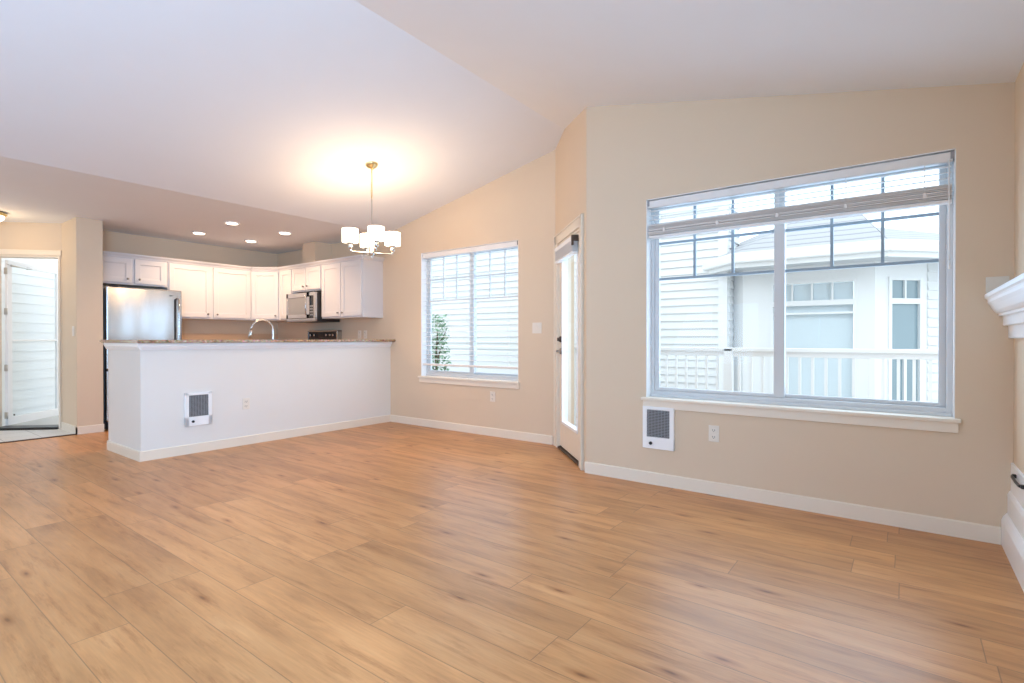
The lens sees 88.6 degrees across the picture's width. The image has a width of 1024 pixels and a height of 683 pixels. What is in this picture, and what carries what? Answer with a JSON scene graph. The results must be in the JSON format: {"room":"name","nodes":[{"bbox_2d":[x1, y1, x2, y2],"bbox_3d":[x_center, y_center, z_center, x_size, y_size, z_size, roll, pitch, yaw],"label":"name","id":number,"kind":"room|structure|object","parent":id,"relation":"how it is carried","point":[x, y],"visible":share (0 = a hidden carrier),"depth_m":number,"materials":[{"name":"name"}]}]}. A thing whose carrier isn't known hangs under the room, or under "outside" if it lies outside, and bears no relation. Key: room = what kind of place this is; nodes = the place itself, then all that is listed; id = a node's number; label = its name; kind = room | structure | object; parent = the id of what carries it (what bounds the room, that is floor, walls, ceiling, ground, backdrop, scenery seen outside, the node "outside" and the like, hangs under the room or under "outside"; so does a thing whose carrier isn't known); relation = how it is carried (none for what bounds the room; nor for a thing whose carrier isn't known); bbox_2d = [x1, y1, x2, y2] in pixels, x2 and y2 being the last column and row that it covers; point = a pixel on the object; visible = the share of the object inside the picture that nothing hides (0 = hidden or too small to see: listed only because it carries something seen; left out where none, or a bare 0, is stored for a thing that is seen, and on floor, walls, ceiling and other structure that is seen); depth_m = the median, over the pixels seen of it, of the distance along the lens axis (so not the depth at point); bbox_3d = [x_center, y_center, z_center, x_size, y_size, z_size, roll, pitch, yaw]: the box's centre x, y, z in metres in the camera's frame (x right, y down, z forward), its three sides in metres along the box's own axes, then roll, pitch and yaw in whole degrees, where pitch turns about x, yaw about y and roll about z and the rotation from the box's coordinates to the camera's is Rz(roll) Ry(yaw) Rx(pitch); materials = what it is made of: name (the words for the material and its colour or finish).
{"room":"living room","nodes":[
{"label":"living room","id":0,"kind":"room"},
{"bbox_2d":[0,222,61,421],"bbox_3d":[-6.516,-0.199,6.362,2.000,2.552,0.150,0,0,-8],"label":"wall","id":1,"kind":"structure","parent":0,"point":[13,235],"depth_m":6.38,"materials":[{"name":"paint"}]},
{"bbox_2d":[0,425,58,430],"bbox_3d":[-5.935,1.061,6.473,0.710,0.029,0.210,0,0,-8],"label":"threshold","id":2,"kind":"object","parent":1,"relation":"attached to","point":[14,427],"depth_m":6.40,"materials":[{"name":"black metal"}]},
{"bbox_2d":[0,249,61,428],"bbox_3d":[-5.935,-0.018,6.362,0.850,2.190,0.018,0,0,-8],"label":"trim","id":3,"kind":"structure","parent":1,"relation":"attached to","point":[58,253],"depth_m":6.41,"materials":[{"name":"paint"}]},
{"bbox_2d":[4,260,58,425],"bbox_3d":[-6.307,0.012,6.934,0.065,2.055,0.981,0,0,-8],"label":"door","id":4,"kind":"structure","parent":1,"relation":"in","point":[10,418],"depth_m":6.56,"materials":[{"name":"white paint"}]},
{"bbox_2d":[0,429,72,441],"bbox_3d":[-7.382,1.135,4.575,1.905,0.102,5.260,0,0,37],"label":"tile floor","id":5,"kind":"structure","parent":0,"point":[6,435],"depth_m":6.07,"materials":[{"name":"beige tile"}]},
{"bbox_2d":[0,434,75,442],"bbox_3d":[-6.563,1.085,4.071,0.040,0.009,5.036,0,0,37],"label":"trim","id":6,"kind":"structure","parent":5,"relation":"on","point":[68,434],"depth_m":5.80,"materials":[{"name":"brown metal"}]},
{"bbox_2d":[62,217,102,426],"bbox_3d":[-5.336,-0.199,6.452,0.920,2.552,0.250,0,0,37],"label":"wall column","id":7,"kind":"structure","parent":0,"point":[82,238],"depth_m":6.20,"materials":[{"name":"paint"}]},
{"bbox_2d":[61,422,103,434],"bbox_3d":[-5.197,1.031,6.349,0.594,0.092,0.269,0,0,37],"label":"baseboard","id":8,"kind":"structure","parent":7,"relation":"attached to","point":[67,427],"depth_m":6.19,"materials":[{"name":"paint"}]},
{"bbox_2d":[103,231,277,333],"bbox_3d":[-4.700,-0.206,7.844,0.170,2.552,2.740,0,0,37],"label":"wall","id":9,"kind":"structure","parent":0,"point":[112,241],"depth_m":7.80,"materials":[{"name":"paint"}]},
{"bbox_2d":[103,251,167,288],"bbox_3d":[-5.050,-0.936,6.915,0.378,0.400,0.800,0,0,37],"label":"upper cabinet","id":10,"kind":"object","parent":9,"relation":"attached to","point":[120,269],"visible":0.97,"depth_m":6.84,"materials":[{"name":"paint"}]},
{"bbox_2d":[160,258,250,320],"bbox_3d":[-4.468,-0.732,7.693,0.378,0.815,1.139,0,0,37],"label":"upper cabinet","id":11,"kind":"object","parent":9,"relation":"attached to","point":[210,291],"visible":0.88,"depth_m":7.58,"materials":[{"name":"paint"}]},
{"bbox_2d":[182,333,277,339],"bbox_3d":[-4.410,0.008,8.077,0.013,0.260,1.680,0,0,37],"label":"backsplash","id":12,"kind":"structure","parent":9,"relation":"attached to","point":[185,336],"depth_m":8.06,"materials":[{"name":"beige tile"}]},
{"bbox_2d":[108,347,390,450],"bbox_3d":[-2.839,0.556,6.154,0.860,1.045,2.880,0,0,37],"label":"wall","id":13,"kind":"structure","parent":0,"point":[286,388],"depth_m":5.46,"materials":[{"name":"paint"}]},
{"bbox_2d":[184,391,211,426],"bbox_3d":[-3.054,0.656,5.118,0.038,0.320,0.244,0,0,37],"label":"wall heater","id":14,"kind":"object","parent":13,"relation":"attached to","point":[197,405],"visible":1,"depth_m":5.11,"materials":[{"name":"white paint"}]},
{"bbox_2d":[189,394,208,416],"bbox_3d":[-3.057,0.624,5.120,0.007,0.207,0.176,0,0,37],"label":"grille","id":15,"kind":"object","parent":14,"relation":"attached to","point":[198,403],"depth_m":5.12,"materials":[{"name":"grey metal"}]},
{"bbox_2d":[243,398,249,408],"bbox_3d":[-2.786,0.652,5.499,0.010,0.116,0.072,0,0,37],"label":"wall outlet","id":16,"kind":"object","parent":13,"relation":"attached to","point":[246,401],"visible":1,"depth_m":5.50,"materials":[{"name":"white plastic"}]},
{"bbox_2d":[100,339,395,349],"bbox_3d":[-2.828,0.026,6.103,1.015,0.096,2.937,0,0,37],"label":"countertop","id":17,"kind":"structure","parent":13,"relation":"on","point":[108,344],"depth_m":5.36,"materials":[{"name":"brown stone"}]},
{"bbox_2d":[107,415,389,461],"bbox_3d":[-2.838,1.032,6.146,0.874,0.092,2.894,0,0,37],"label":"baseboard","id":18,"kind":"structure","parent":13,"relation":"attached to","point":[140,456],"depth_m":5.39,"materials":[{"name":"paint"}]},
{"bbox_2d":[277,150,554,444],"bbox_3d":[-1.747,-0.484,7.235,5.625,3.114,0.170,0,0,37],"label":"wall","id":19,"kind":"structure","parent":0,"point":[519,205],"depth_m":6.08,"materials":[{"name":"paint"}]},
{"bbox_2d":[245,267,285,321],"bbox_3d":[-3.828,-0.735,8.288,0.689,0.815,0.639,0,0,37],"label":"upper cabinet","id":20,"kind":"object","parent":19,"relation":"attached to","point":[265,281],"visible":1,"depth_m":8.06,"materials":[{"name":"paint"}]},
{"bbox_2d":[278,265,294,320],"bbox_3d":[-3.349,-0.734,8.098,0.355,0.815,0.368,0,0,37],"label":"upper cabinet","id":21,"kind":"object","parent":19,"relation":"attached to","point":[285,271],"visible":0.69,"depth_m":7.99,"materials":[{"name":"paint"}]},
{"bbox_2d":[290,261,321,292],"bbox_3d":[-2.905,-0.935,7.759,0.756,0.410,0.378,0,0,37],"label":"upper cabinet","id":22,"kind":"object","parent":19,"relation":"attached to","point":[306,277],"visible":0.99,"depth_m":7.62,"materials":[{"name":"paint"}]},
{"bbox_2d":[286,292,339,322],"bbox_3d":[-2.947,-0.492,7.705,0.750,0.415,0.448,0,0,37],"label":"microwave","id":23,"kind":"object","parent":22,"relation":"attached to","point":[306,307],"visible":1,"depth_m":7.52,"materials":[{"name":"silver metal"}]},
{"bbox_2d":[303,241,331,262],"bbox_3d":[-2.900,-1.312,7.814,0.320,0.341,0.280,0,0,37],"label":"soffit","id":24,"kind":"object","parent":19,"relation":"attached to","point":[312,251],"depth_m":7.70,"materials":[{"name":"paint"}]},
{"bbox_2d":[320,254,384,318],"bbox_3d":[-2.220,-0.730,7.246,0.954,0.815,0.378,0,0,37],"label":"upper cabinet","id":25,"kind":"object","parent":19,"relation":"attached to","point":[352,286],"visible":1,"depth_m":7.06,"materials":[{"name":"paint"}]},
{"bbox_2d":[418,240,519,388],"bbox_3d":[-0.510,-0.301,6.281,1.590,1.644,0.195,0,0,37],"label":"window","id":26,"kind":"structure","parent":19,"relation":"in","point":[472,378],"depth_m":6.34,"materials":[{"name":"plastic"}]},
{"bbox_2d":[431,256,469,301],"bbox_3d":[-0.770,-0.780,6.537,0.666,0.549,0.018,0,0,37],"label":"grille","id":27,"kind":"object","parent":26,"relation":"attached to","point":[456,277],"depth_m":6.59,"materials":[{"name":"plastic"}]},
{"bbox_2d":[423,241,517,368],"bbox_3d":[-0.517,-0.406,6.262,1.517,1.425,0.064,0,0,37],"label":"window blind","id":28,"kind":"object","parent":26,"relation":"attached to","point":[514,244],"visible":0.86,"depth_m":6.17,"materials":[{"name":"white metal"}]},
{"bbox_2d":[475,250,517,299],"bbox_3d":[-0.169,-0.778,6.119,0.666,0.549,0.018,0,0,37],"label":"grille","id":29,"kind":"object","parent":26,"relation":"attached to","point":[504,273],"depth_m":6.18,"materials":[{"name":"plastic"}]},
{"bbox_2d":[390,415,552,444],"bbox_3d":[-0.606,1.032,6.273,2.575,0.092,0.014,0,0,37],"label":"baseboard","id":30,"kind":"structure","parent":19,"relation":"attached to","point":[517,435],"depth_m":6.11,"materials":[{"name":"paint"}]},
{"bbox_2d":[490,391,494,401],"bbox_3d":[-0.222,0.629,5.986,0.072,0.116,0.010,0,0,37],"label":"wall outlet","id":31,"kind":"object","parent":19,"relation":"attached to","point":[492,394],"visible":1,"depth_m":5.99,"materials":[{"name":"white plastic"}]},
{"bbox_2d":[532,322,541,332],"bbox_3d":[0.266,-0.145,5.616,0.118,0.116,0.012,0,0,37],"label":"light switch","id":32,"kind":"object","parent":19,"relation":"attached to","point":[536,327],"visible":1,"depth_m":5.61,"materials":[{"name":"white plastic"}]},
{"bbox_2d":[0,422,1023,682],"bbox_3d":[-2.712,1.145,2.974,9.300,0.100,8.300,0,0,37],"label":"floor","id":33,"kind":"structure","parent":0,"point":[387,552],"depth_m":2.47,"materials":[{"name":"brown wood"}]},
{"bbox_2d":[103,285,181,428],"bbox_3d":[-4.870,0.183,6.808,0.772,1.743,0.826,0,0,37],"label":"refrigerator","id":34,"kind":"object","parent":33,"relation":"on","point":[129,313],"visible":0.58,"depth_m":6.54,"materials":[{"name":"silver metal"}]},
{"bbox_2d":[308,330,341,339],"bbox_3d":[-3.005,0.437,7.633,0.760,1.208,0.701,0,0,37],"label":"range","id":35,"kind":"object","parent":33,"relation":"on","point":[312,334],"visible":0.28,"depth_m":7.81,"materials":[{"name":"black metal"}]},
{"bbox_2d":[1001,463,1023,591],"bbox_3d":[2.062,0.875,2.020,0.046,0.449,1.999,0,0,37],"label":"surround","id":36,"kind":"object","parent":33,"relation":"on","point":[1012,522],"visible":1,"depth_m":2.58,"materials":[{"name":"white paint"}]},
{"bbox_3d":[-3.019,0.637,5.970,0.648,0.885,2.070,0,0,37],"label":"base cabinet","id":37,"kind":"object","parent":33,"relation":"on","visible":0},
{"bbox_3d":[-2.926,0.172,6.309,0.917,0.038,2.728,0,0,37],"label":"countertop","id":38,"kind":"structure","parent":37,"relation":"on","visible":0},
{"bbox_2d":[248,319,273,339],"bbox_3d":[-2.924,-0.055,6.163,0.122,0.417,0.310,0,0,45],"label":"kitchen faucet","id":39,"kind":"object","parent":38,"relation":"on","point":[259,320],"visible":0.62,"depth_m":6.16,"materials":[{"name":"silver metal"}]},
{"bbox_2d":[0,0,1023,253],"bbox_3d":[-3.179,-1.771,3.253,10.400,0.874,8.210,0,0,37],"label":"ceiling","id":40,"kind":"structure","parent":0,"point":[164,119],"depth_m":3.62,"materials":[{"name":"paint"}]},
{"bbox_2d":[0,211,6,221],"bbox_3d":[-5.794,-1.373,5.802,0.310,0.138,0.310,0,0,37],"label":"flush ceiling light","id":41,"kind":"object","parent":40,"relation":"attached to","point":[3,215],"visible":1,"depth_m":5.83,"materials":[{"name":"white glass"}]},
{"bbox_2d":[191,231,206,234],"bbox_3d":[-4.172,-1.440,6.992,0.186,0.014,0.186,0,0,37],"label":"recessed light","id":42,"kind":"object","parent":40,"relation":"in","point":[193,232],"visible":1,"depth_m":6.97,"materials":[{"name":"white paint"}]},
{"bbox_2d":[223,221,240,224],"bbox_3d":[-3.409,-1.437,6.388,0.186,0.014,0.186,0,0,37],"label":"recessed light","id":43,"kind":"object","parent":40,"relation":"in","point":[225,222],"visible":1,"depth_m":6.37,"materials":[{"name":"white paint"}]},
{"bbox_2d":[244,240,257,242],"bbox_3d":[-3.763,-1.444,7.564,0.186,0.014,0.186,0,0,37],"label":"recessed light","id":44,"kind":"object","parent":40,"relation":"in","point":[251,241],"visible":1,"depth_m":7.54,"materials":[{"name":"white paint"}]},
{"bbox_2d":[277,231,291,234],"bbox_3d":[-3.026,-1.440,6.992,0.186,0.014,0.186,0,0,37],"label":"recessed light","id":45,"kind":"object","parent":40,"relation":"in","point":[280,232],"visible":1,"depth_m":6.96,"materials":[{"name":"white paint"}]},
{"bbox_2d":[342,161,400,258],"bbox_3d":[-1.375,-1.281,5.142,0.444,0.942,0.444,0,0,19],"label":"chandelier","id":46,"kind":"object","parent":40,"relation":"hanging from","point":[375,234],"visible":1,"depth_m":5.10,"materials":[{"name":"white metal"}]},
{"bbox_2d":[555,108,585,470],"bbox_3d":[0.619,-0.501,4.926,0.170,3.172,1.146,0,0,-8],"label":"wall","id":47,"kind":"structure","parent":0,"point":[570,152],"depth_m":4.89,"materials":[{"name":"paint"}]},
{"bbox_2d":[555,234,578,263],"bbox_3d":[0.503,-0.857,4.919,0.068,0.155,0.702,0,0,-8],"label":"door blind","id":48,"kind":"object","parent":47,"relation":"attached to","point":[568,248],"visible":1,"depth_m":4.79,"materials":[{"name":"white paint"}]},
{"bbox_2d":[556,232,578,460],"bbox_3d":[0.539,0.043,4.926,0.112,2.015,0.828,0,0,-8],"label":"door","id":49,"kind":"structure","parent":47,"relation":"in","point":[569,433],"depth_m":5.21,"materials":[{"name":"paint"}]},
{"bbox_2d":[558,446,578,465],"bbox_3d":[0.601,1.073,4.954,0.160,0.021,0.810,0,0,-8],"label":"trim","id":50,"kind":"structure","parent":47,"relation":"attached to","point":[561,448],"depth_m":4.90,"materials":[{"name":"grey metal"}]},
{"bbox_2d":[558,228,578,445],"bbox_3d":[0.596,0.042,4.948,0.130,2.085,0.870,0,0,-8],"label":"trim","id":51,"kind":"structure","parent":47,"relation":"attached to","point":[577,230],"depth_m":5.35,"materials":[{"name":"paint"}]},
{"bbox_2d":[554,213,583,469],"bbox_3d":[0.518,0.001,4.937,0.026,2.167,1.040,0,0,-8],"label":"trim","id":52,"kind":"structure","parent":47,"relation":"attached to","point":[578,222],"depth_m":4.49,"materials":[{"name":"paint"}]},
{"bbox_2d":[586,82,1014,526],"bbox_3d":[1.793,-0.437,3.571,2.815,3.057,0.170,0,0,37],"label":"wall","id":53,"kind":"structure","parent":0,"point":[636,154],"depth_m":3.37,"materials":[{"name":"paint"}]},
{"bbox_2d":[643,406,674,450],"bbox_3d":[1.103,0.655,3.964,0.244,0.320,0.038,0,0,37],"label":"wall heater","id":54,"kind":"object","parent":53,"relation":"attached to","point":[658,422],"visible":1,"depth_m":3.96,"materials":[{"name":"white paint"}]},
{"bbox_2d":[647,409,668,437],"bbox_3d":[1.105,0.623,3.967,0.176,0.207,0.007,0,0,37],"label":"grille","id":55,"kind":"object","parent":54,"relation":"attached to","point":[657,419],"depth_m":3.97,"materials":[{"name":"grey metal"}]},
{"bbox_2d":[709,425,718,441],"bbox_3d":[1.435,0.656,3.732,0.072,0.116,0.010,0,0,37],"label":"wall outlet","id":56,"kind":"object","parent":53,"relation":"attached to","point":[713,430],"visible":1,"depth_m":3.73,"materials":[{"name":"white plastic"}]},
{"bbox_2d":[585,461,1000,544],"bbox_3d":[1.623,1.046,3.592,2.539,0.092,0.014,0,0,37],"label":"baseboard","id":57,"kind":"structure","parent":53,"relation":"attached to","point":[937,525],"depth_m":3.35,"materials":[{"name":"paint"}]},
{"bbox_2d":[641,148,960,432],"bbox_3d":[1.793,-0.289,3.538,1.876,1.598,0.185,0,0,37],"label":"window","id":58,"kind":"structure","parent":53,"relation":"in","point":[939,416],"depth_m":3.44,"materials":[{"name":"plastic"}]},
{"bbox_2d":[659,200,773,280],"bbox_3d":[1.472,-0.746,3.832,0.808,0.548,0.018,0,0,37],"label":"grille","id":59,"kind":"object","parent":58,"relation":"attached to","point":[733,235],"depth_m":3.84,"materials":[{"name":"grey metal"}]},
{"bbox_2d":[647,151,953,268],"bbox_3d":[1.776,-0.744,3.508,1.807,0.664,0.070,0,0,37],"label":"window blind","id":60,"kind":"object","parent":58,"relation":"attached to","point":[937,195],"visible":1,"depth_m":3.37,"materials":[{"name":"white paint"}]},
{"bbox_2d":[786,177,938,272],"bbox_3d":[2.188,-0.743,3.329,0.808,0.548,0.018,0,0,37],"label":"grille","id":61,"kind":"object","parent":58,"relation":"attached to","point":[882,219],"depth_m":3.32,"materials":[{"name":"grey metal"}]},
{"bbox_2d":[986,276,1009,292],"bbox_3d":[2.627,-0.308,2.838,0.095,0.087,0.004,0,0,37],"label":"cover plate","id":62,"kind":"object","parent":53,"relation":"attached to","point":[992,283],"visible":0.71,"depth_m":2.84,"materials":[{"name":"paint"}]},
{"bbox_2d":[1013,63,1023,473],"bbox_3d":[0.647,-0.143,-0.079,0.200,2.507,7.050,0,0,37],"label":"wall","id":63,"kind":"structure","parent":0,"point":[1018,401],"depth_m":2.68,"materials":[{"name":"paint"}]},
{"bbox_2d":[984,273,1023,337],"bbox_3d":[2.033,-0.135,2.036,0.118,0.244,1.999,0,0,37],"label":"mantel shelf","id":64,"kind":"object","parent":63,"relation":"attached to","point":[1006,300],"visible":1,"depth_m":2.46,"materials":[{"name":"white paint"}]},
{"bbox_3d":[1.357,1.207,5.487,7.600,0.150,2.300,0,0,37],"label":"deck","id":65,"kind":"object","parent":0,"visible":0},
{"bbox_2d":[574,346,937,424],"bbox_3d":[2.859,0.601,5.608,5.145,1.060,0.090,0,0,37],"label":"deck railing","id":66,"kind":"object","parent":65,"relation":"on","point":[728,353],"visible":0.3,"depth_m":5.49,"materials":[{"name":"white wood"}]},
{"label":"outside","id":67,"kind":"structure","parent":0,"visible":0},
{"bbox_3d":[3.193,1.470,12.609,70.000,0.150,56.000,0,0,37],"label":"ground","id":68,"kind":"structure","parent":67,"visible":0},
{"bbox_2d":[432,313,450,370],"bbox_3d":[-1.287,0.460,9.032,0.556,1.909,0.516,0,0,-24],"label":"shrub","id":69,"kind":"object","parent":68,"relation":"on","point":[438,331],"visible":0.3,"depth_m":9.02,"materials":[{"name":"green plant"}]},
{"bbox_2d":[432,201,938,401],"bbox_3d":[1.104,-1.372,10.980,14.592,5.550,3.090,0,0,37],"label":"neighbouring house","id":70,"kind":"structure","parent":68,"relation":"on","point":[896,306],"depth_m":7.77,"materials":[{"name":"white wood"}]},
{"bbox_2d":[786,282,852,397],"bbox_3d":[4.343,0.196,7.583,0.990,2.060,0.005,0,0,37],"label":"shade","id":71,"kind":"object","parent":70,"relation":"hanging from","point":[823,331],"depth_m":7.52,"materials":[{"name":"white fabric"}]},
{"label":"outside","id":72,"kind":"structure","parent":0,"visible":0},
{"bbox_2d":[7,415,58,425],"bbox_3d":[-5.952,1.149,8.072,4.800,0.120,3.040,0,0,-8],"label":"ground porch","id":73,"kind":"structure","parent":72,"point":[54,420],"depth_m":7.08,"materials":[{"name":"grey concrete"}]},
{"bbox_2d":[1,258,57,425],"bbox_3d":[-6.781,-0.230,7.824,0.130,2.800,2.840,0,0,-8],"label":"wall","id":74,"kind":"structure","parent":73,"relation":"on","point":[33,292],"depth_m":7.27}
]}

